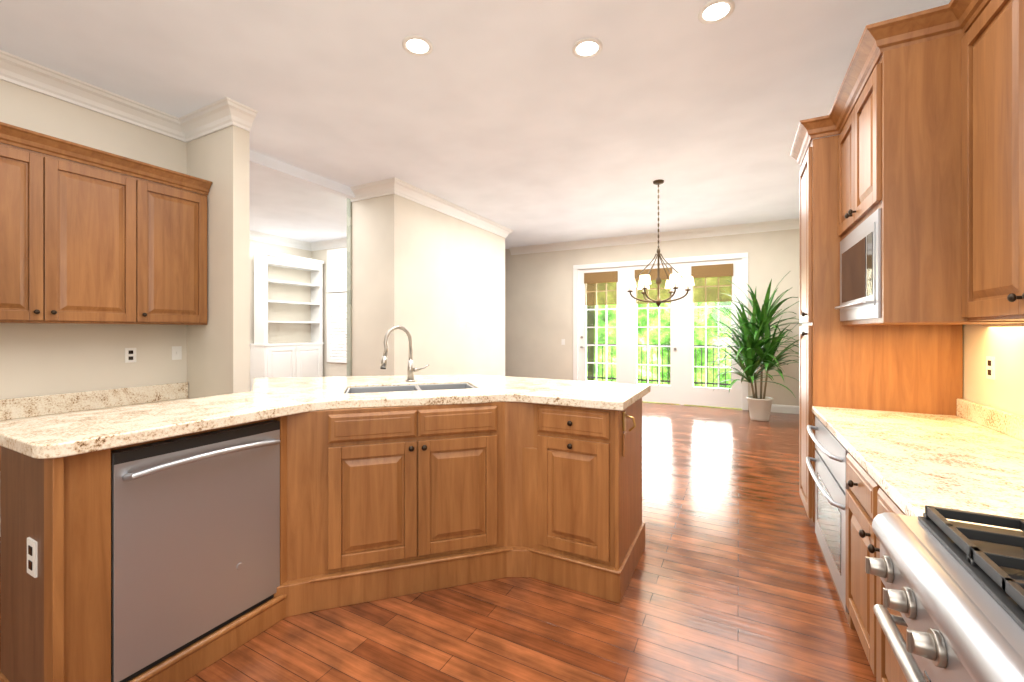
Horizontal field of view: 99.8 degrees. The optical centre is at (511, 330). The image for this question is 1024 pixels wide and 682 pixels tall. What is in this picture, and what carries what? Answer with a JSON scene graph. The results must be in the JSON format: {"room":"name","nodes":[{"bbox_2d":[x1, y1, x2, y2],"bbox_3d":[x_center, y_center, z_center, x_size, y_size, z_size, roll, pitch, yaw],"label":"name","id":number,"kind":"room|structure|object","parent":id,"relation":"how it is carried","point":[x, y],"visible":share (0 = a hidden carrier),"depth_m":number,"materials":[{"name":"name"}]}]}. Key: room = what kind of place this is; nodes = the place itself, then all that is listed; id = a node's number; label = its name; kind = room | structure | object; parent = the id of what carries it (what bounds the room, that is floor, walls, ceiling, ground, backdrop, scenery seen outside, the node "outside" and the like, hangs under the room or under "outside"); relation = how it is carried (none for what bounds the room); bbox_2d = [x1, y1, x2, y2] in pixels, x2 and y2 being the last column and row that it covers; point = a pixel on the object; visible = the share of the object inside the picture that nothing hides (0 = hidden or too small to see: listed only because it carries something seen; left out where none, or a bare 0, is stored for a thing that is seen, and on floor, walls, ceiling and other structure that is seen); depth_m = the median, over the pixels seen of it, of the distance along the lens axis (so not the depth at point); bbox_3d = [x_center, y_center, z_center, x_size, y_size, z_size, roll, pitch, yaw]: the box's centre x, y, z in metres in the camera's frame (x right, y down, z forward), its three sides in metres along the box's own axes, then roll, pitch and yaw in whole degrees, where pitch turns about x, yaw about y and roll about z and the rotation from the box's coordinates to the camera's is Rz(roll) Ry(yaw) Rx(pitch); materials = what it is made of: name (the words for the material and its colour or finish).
{"room":"kitchen","nodes":[
{"label":"kitchen","id":0,"kind":"room"},
{"bbox_2d":[0,79,186,398],"bbox_3d":[-3.731,-0.225,2.274,0.120,3.150,3.760,0,0,28],"label":"wall","id":1,"kind":"structure","parent":0,"point":[42,359],"depth_m":3.21,"materials":[{"name":"paint"}]},
{"bbox_2d":[0,50,187,142],"bbox_3d":[-3.657,-1.728,2.162,0.115,0.145,3.630,0,0,28],"label":"crown molding","id":2,"kind":"structure","parent":1,"relation":"attached to","point":[19,71],"depth_m":3.15,"materials":[{"name":"white wood"}]},
{"bbox_2d":[187,125,248,397],"bbox_3d":[-2.524,-0.225,3.691,0.700,3.150,0.130,0,0,28],"label":"wall","id":3,"kind":"structure","parent":0,"point":[218,354],"depth_m":3.55,"materials":[{"name":"paint"}]},
{"bbox_2d":[176,97,247,141],"bbox_3d":[-2.462,-1.728,3.536,0.675,0.145,0.145,0,0,28],"label":"crown molding","id":4,"kind":"structure","parent":3,"relation":"attached to","point":[220,114],"depth_m":3.51,"materials":[{"name":"white wood"}]},
{"bbox_2d":[249,240,311,390],"bbox_3d":[-5.436,-0.225,6.664,0.120,3.150,9.950,0,0,28],"label":"wall","id":5,"kind":"structure","parent":0,"point":[256,246],"depth_m":7.88,"materials":[{"name":"paint"}]},
{"bbox_2d":[249,230,315,250],"bbox_3d":[-5.878,-1.728,5.569,0.115,0.145,7.600,0,0,28],"label":"crown molding","id":6,"kind":"structure","parent":5,"relation":"attached to","point":[253,235],"depth_m":8.27,"materials":[{"name":"white"}]},
{"bbox_2d":[249,150,354,198],"bbox_3d":[-2.441,-1.745,4.731,0.120,0.110,1.790,0,0,28],"label":"wall","id":7,"kind":"structure","parent":0,"point":[272,165],"depth_m":4.77,"materials":[{"name":"paint"}]},
{"bbox_2d":[350,180,390,201],"bbox_3d":[-1.768,-1.728,5.324,0.720,0.145,0.115,0,0,28],"label":"crown molding","id":8,"kind":"structure","parent":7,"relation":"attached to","point":[373,189],"depth_m":5.32,"materials":[{"name":"white"}]},
{"bbox_2d":[312,247,346,376],"bbox_3d":[-2.608,-0.225,8.212,3.450,3.150,0.120,0,0,28],"label":"wall","id":9,"kind":"structure","parent":0,"point":[332,369],"depth_m":8.77,"materials":[{"name":"paint"}]},
{"bbox_2d":[312,238,346,249],"bbox_3d":[-2.610,-1.728,8.080,3.330,0.145,0.115,0,0,28],"label":"crown molding","id":10,"kind":"structure","parent":9,"relation":"attached to","point":[342,242],"depth_m":8.62,"materials":[{"name":"white"}]},
{"bbox_2d":[327,248,346,362],"bbox_3d":[-3.248,-0.500,8.455,1.110,2.260,0.046,0,0,28],"label":"window shutters","id":11,"kind":"object","parent":9,"relation":"attached to","point":[336,309],"visible":0.44,"depth_m":8.58,"materials":[{"name":"white wood"}]},
{"bbox_2d":[347,194,504,375],"bbox_3d":[-1.127,-0.225,6.622,0.790,3.150,2.820,0,0,28],"label":"wall","id":12,"kind":"structure","parent":0,"point":[428,278],"depth_m":5.66,"materials":[{"name":"paint"}]},
{"bbox_2d":[384,177,513,237],"bbox_3d":[-0.721,-1.728,6.420,0.115,0.145,3.030,0,0,28],"label":"crown molding","id":13,"kind":"structure","parent":12,"relation":"attached to","point":[394,185],"depth_m":5.93,"materials":[{"name":"white wood"}]},
{"bbox_2d":[459,319,564,344],"bbox_3d":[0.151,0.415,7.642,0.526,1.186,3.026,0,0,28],"label":"switch plates","id":14,"kind":"object","parent":12,"relation":"attached to","point":[467,325],"visible":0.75,"depth_m":6.61,"materials":[{"name":"white plastic"}]},
{"bbox_2d":[0,0,950,248],"bbox_3d":[-1.398,-1.830,4.545,9.240,0.060,10.190,0,0,28],"label":"ceiling","id":15,"kind":"structure","parent":0,"point":[524,122],"depth_m":3.23,"materials":[{"name":"paint"}]},
{"bbox_2d":[402,35,432,55],"bbox_3d":[-0.595,-1.796,2.718,0.190,0.008,0.190,0,0,28],"label":"recessed light","id":16,"kind":"object","parent":15,"relation":"in","point":[416,45],"visible":1,"depth_m":2.71,"materials":[{"name":"white"}]},
{"bbox_2d":[572,38,602,57],"bbox_3d":[0.479,-1.796,2.741,0.190,0.008,0.190,0,0,28],"label":"recessed light","id":17,"kind":"object","parent":15,"relation":"in","point":[587,48],"visible":1,"depth_m":2.74,"materials":[{"name":"white"}]},
{"bbox_2d":[624,180,694,307],"bbox_3d":[1.766,-1.040,5.194,0.796,1.520,0.778,0,0,28],"label":"chandelier","id":18,"kind":"object","parent":15,"relation":"hanging from","point":[672,281],"depth_m":5.17,"materials":[{"name":"brown metal"}]},
{"bbox_2d":[698,0,734,23],"bbox_3d":[1.148,-1.796,2.424,0.190,0.008,0.190,0,0,28],"label":"recessed light","id":19,"kind":"object","parent":15,"relation":"in","point":[713,11],"visible":1,"depth_m":2.43,"materials":[{"name":"white"}]},
{"bbox_2d":[184,401,875,681],"bbox_3d":[-1.398,1.380,4.545,9.240,0.060,10.190,0,0,28],"label":"floor","id":20,"kind":"structure","parent":0,"point":[731,580],"depth_m":2.06,"materials":[{"name":"brown wood"}]},
{"bbox_2d":[0,122,211,421],"bbox_3d":[-3.131,0.052,2.561,0.674,2.595,2.426,0,0,28],"label":"kitchen cabinets","id":21,"kind":"object","parent":20,"relation":"on","point":[83,240],"visible":0.75,"depth_m":3.01,"materials":[{"name":"brown wood"}]},
{"bbox_2d":[250,251,323,390],"bbox_3d":[-4.275,-0.030,8.257,0.445,2.760,1.230,0,0,28],"label":"built-in bookcase","id":22,"kind":"object","parent":20,"relation":"on","point":[288,316],"visible":0.67,"depth_m":8.18,"materials":[{"name":"white wood"}]},
{"bbox_2d":[0,409,627,681],"bbox_3d":[-0.662,0.857,1.874,1.885,0.986,1.656,0,0,28],"label":"base cabinet","id":23,"kind":"object","parent":20,"relation":"on","point":[179,540],"depth_m":1.68,"materials":[{"name":"brown wood"}]},
{"bbox_2d":[26,537,37,578],"bbox_3d":[-1.589,0.750,1.426,0.072,0.116,0.008,0,0,28],"label":"outlet","id":24,"kind":"object","parent":23,"relation":"attached to","point":[32,542],"depth_m":1.42,"materials":[{"name":"white plastic"}]},
{"bbox_2d":[63,412,280,681],"bbox_3d":[-1.400,0.835,1.847,0.504,0.820,0.610,0,0,28],"label":"dishwasher","id":25,"kind":"object","parent":23,"relation":"in","point":[194,519],"depth_m":1.69,"materials":[{"name":"silver metal"}]},
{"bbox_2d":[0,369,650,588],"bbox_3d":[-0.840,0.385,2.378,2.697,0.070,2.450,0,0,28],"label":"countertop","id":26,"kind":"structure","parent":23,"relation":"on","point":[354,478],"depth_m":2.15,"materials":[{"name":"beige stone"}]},
{"bbox_2d":[380,325,429,381],"bbox_3d":[-0.725,0.156,2.926,0.198,0.388,0.287,0,0,28],"label":"faucet","id":27,"kind":"object","parent":26,"relation":"on","point":[410,373],"depth_m":2.96,"materials":[{"name":"silver metal"}]},
{"bbox_2d":[628,397,644,584],"bbox_3d":[-0.134,0.857,2.860,1.865,0.986,0.620,0,0,28],"label":"base cabinet","id":28,"kind":"object","parent":20,"relation":"on","point":[636,528],"depth_m":2.49,"materials":[{"name":"brown wood"}]},
{"bbox_2d":[705,273,800,420],"bbox_3d":[3.748,0.220,6.541,1.544,2.259,1.532,0,0,28],"label":"dracaena plant","id":29,"kind":"object","parent":20,"relation":"on","point":[749,343],"visible":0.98,"depth_m":6.46,"materials":[{"name":"green plant"}]},
{"bbox_2d":[810,412,837,593],"bbox_3d":[2.004,0.943,2.241,0.594,0.813,0.900,0,0,28],"label":"oven","id":30,"kind":"object","parent":20,"relation":"on","point":[823,442],"depth_m":2.40,"materials":[{"name":"metal"}]},
{"bbox_2d":[838,444,901,681],"bbox_3d":[1.606,0.941,1.374,0.712,0.817,1.005,0,0,28],"label":"base cabinet","id":31,"kind":"object","parent":20,"relation":"on","point":[863,502],"depth_m":1.67,"materials":[{"name":"brown wood"}]},
{"bbox_2d":[810,404,1023,539],"bbox_3d":[1.825,0.511,1.787,0.721,0.040,1.936,0,0,28],"label":"countertop","id":32,"kind":"structure","parent":31,"relation":"on","point":[954,472],"depth_m":1.58,"materials":[{"name":"beige stone"}]},
{"bbox_2d":[798,116,964,517],"bbox_3d":[2.389,-0.003,2.880,0.735,2.704,0.520,0,0,28],"label":"tall cabinet","id":33,"kind":"object","parent":20,"relation":"on","point":[880,369],"depth_m":2.75,"materials":[{"name":"brown wood"}]},
{"bbox_2d":[886,508,1023,681],"bbox_3d":[1.180,0.930,0.631,0.737,0.839,0.854,0,0,28],"label":"stove","id":34,"kind":"object","parent":20,"relation":"on","point":[955,600],"depth_m":0.82,"materials":[{"name":"metal"}]},
{"bbox_2d":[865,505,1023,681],"bbox_3d":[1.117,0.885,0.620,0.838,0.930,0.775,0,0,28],"label":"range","id":35,"kind":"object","parent":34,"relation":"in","point":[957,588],"depth_m":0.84,"materials":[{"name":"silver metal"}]},
{"bbox_2d":[505,229,801,409],"bbox_3d":[0.888,-0.225,9.031,9.120,3.150,0.120,0,0,28],"label":"wall","id":36,"kind":"structure","parent":0,"point":[538,307],"depth_m":8.73,"materials":[{"name":"paint"}]},
{"bbox_2d":[509,218,798,254],"bbox_3d":[2.361,-1.728,8.126,5.430,0.145,0.115,0,0,28],"label":"crown molding","id":37,"kind":"structure","parent":36,"relation":"attached to","point":[787,224],"depth_m":7.88,"materials":[{"name":"white"}]},
{"bbox_2d":[578,258,741,408],"bbox_3d":[2.645,0.050,8.074,2.940,2.600,0.103,0,0,28],"label":"doors","id":38,"kind":"structure","parent":36,"relation":"in","point":[601,286],"depth_m":7.94,"materials":[{"name":"white wood"}]},
{"bbox_2d":[573,252,747,409],"bbox_3d":[2.655,0.010,8.093,3.120,2.680,0.140,0,0,28],"label":"door frame","id":39,"kind":"structure","parent":36,"relation":"attached to","point":[744,256],"depth_m":8.03,"materials":[{"name":"white wood"}]},
{"bbox_2d":[771,404,798,413],"bbox_3d":[4.447,1.285,7.087,0.950,0.130,0.016,0,0,28],"label":"baseboard","id":40,"kind":"structure","parent":36,"relation":"attached to","point":[790,409],"depth_m":7.05,"materials":[{"name":"white wood"}]},
{"bbox_2d":[963,323,1023,416],"bbox_3d":[2.640,-0.225,2.426,0.120,3.150,10.190,0,0,28],"label":"wall","id":41,"kind":"structure","parent":0,"point":[1003,344],"depth_m":2.17,"materials":[{"name":"paint"}]},
{"bbox_2d":[834,0,968,327],"bbox_3d":[2.107,-0.695,2.180,0.586,1.320,0.977,0,0,28],"label":"upper cabinet","id":42,"kind":"object","parent":41,"relation":"attached to","point":[911,264],"depth_m":1.89,"materials":[{"name":"brown wood"}]},
{"bbox_2d":[986,356,994,379],"bbox_3d":[2.455,0.190,2.212,0.008,0.116,0.072,0,0,28],"label":"outlet","id":43,"kind":"object","parent":41,"relation":"attached to","point":[990,361],"depth_m":2.21,"materials":[{"name":"white plastic"}]},
{"bbox_2d":[958,400,1023,439],"bbox_3d":[2.131,0.441,1.627,0.030,0.100,1.936,0,0,28],"label":"backsplash","id":44,"kind":"structure","parent":41,"relation":"attached to","point":[1012,424],"depth_m":2.13,"materials":[{"name":"beige stone"}]},
{"bbox_2d":[966,0,1023,323],"bbox_3d":[1.803,-0.697,1.311,0.316,1.315,1.000,0,0,28],"label":"upper cabinet","id":45,"kind":"object","parent":41,"relation":"attached to","point":[994,28],"depth_m":1.58,"materials":[{"name":"brown wood"}]},
{"label":"outside","id":46,"kind":"structure","parent":0,"visible":0},
{"bbox_2d":[587,343,730,387],"bbox_3d":[3.778,1.000,9.351,10.000,1.300,3.128,0,0,28],"label":"deck","id":47,"kind":"object","parent":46,"point":[662,381],"depth_m":11.01,"materials":[{"name":"beige wood"}]},
{"bbox_2d":[587,301,730,387],"bbox_3d":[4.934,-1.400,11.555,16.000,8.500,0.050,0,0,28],"label":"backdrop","id":48,"kind":"structure","parent":46,"point":[612,339],"depth_m":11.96,"materials":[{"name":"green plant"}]}
]}

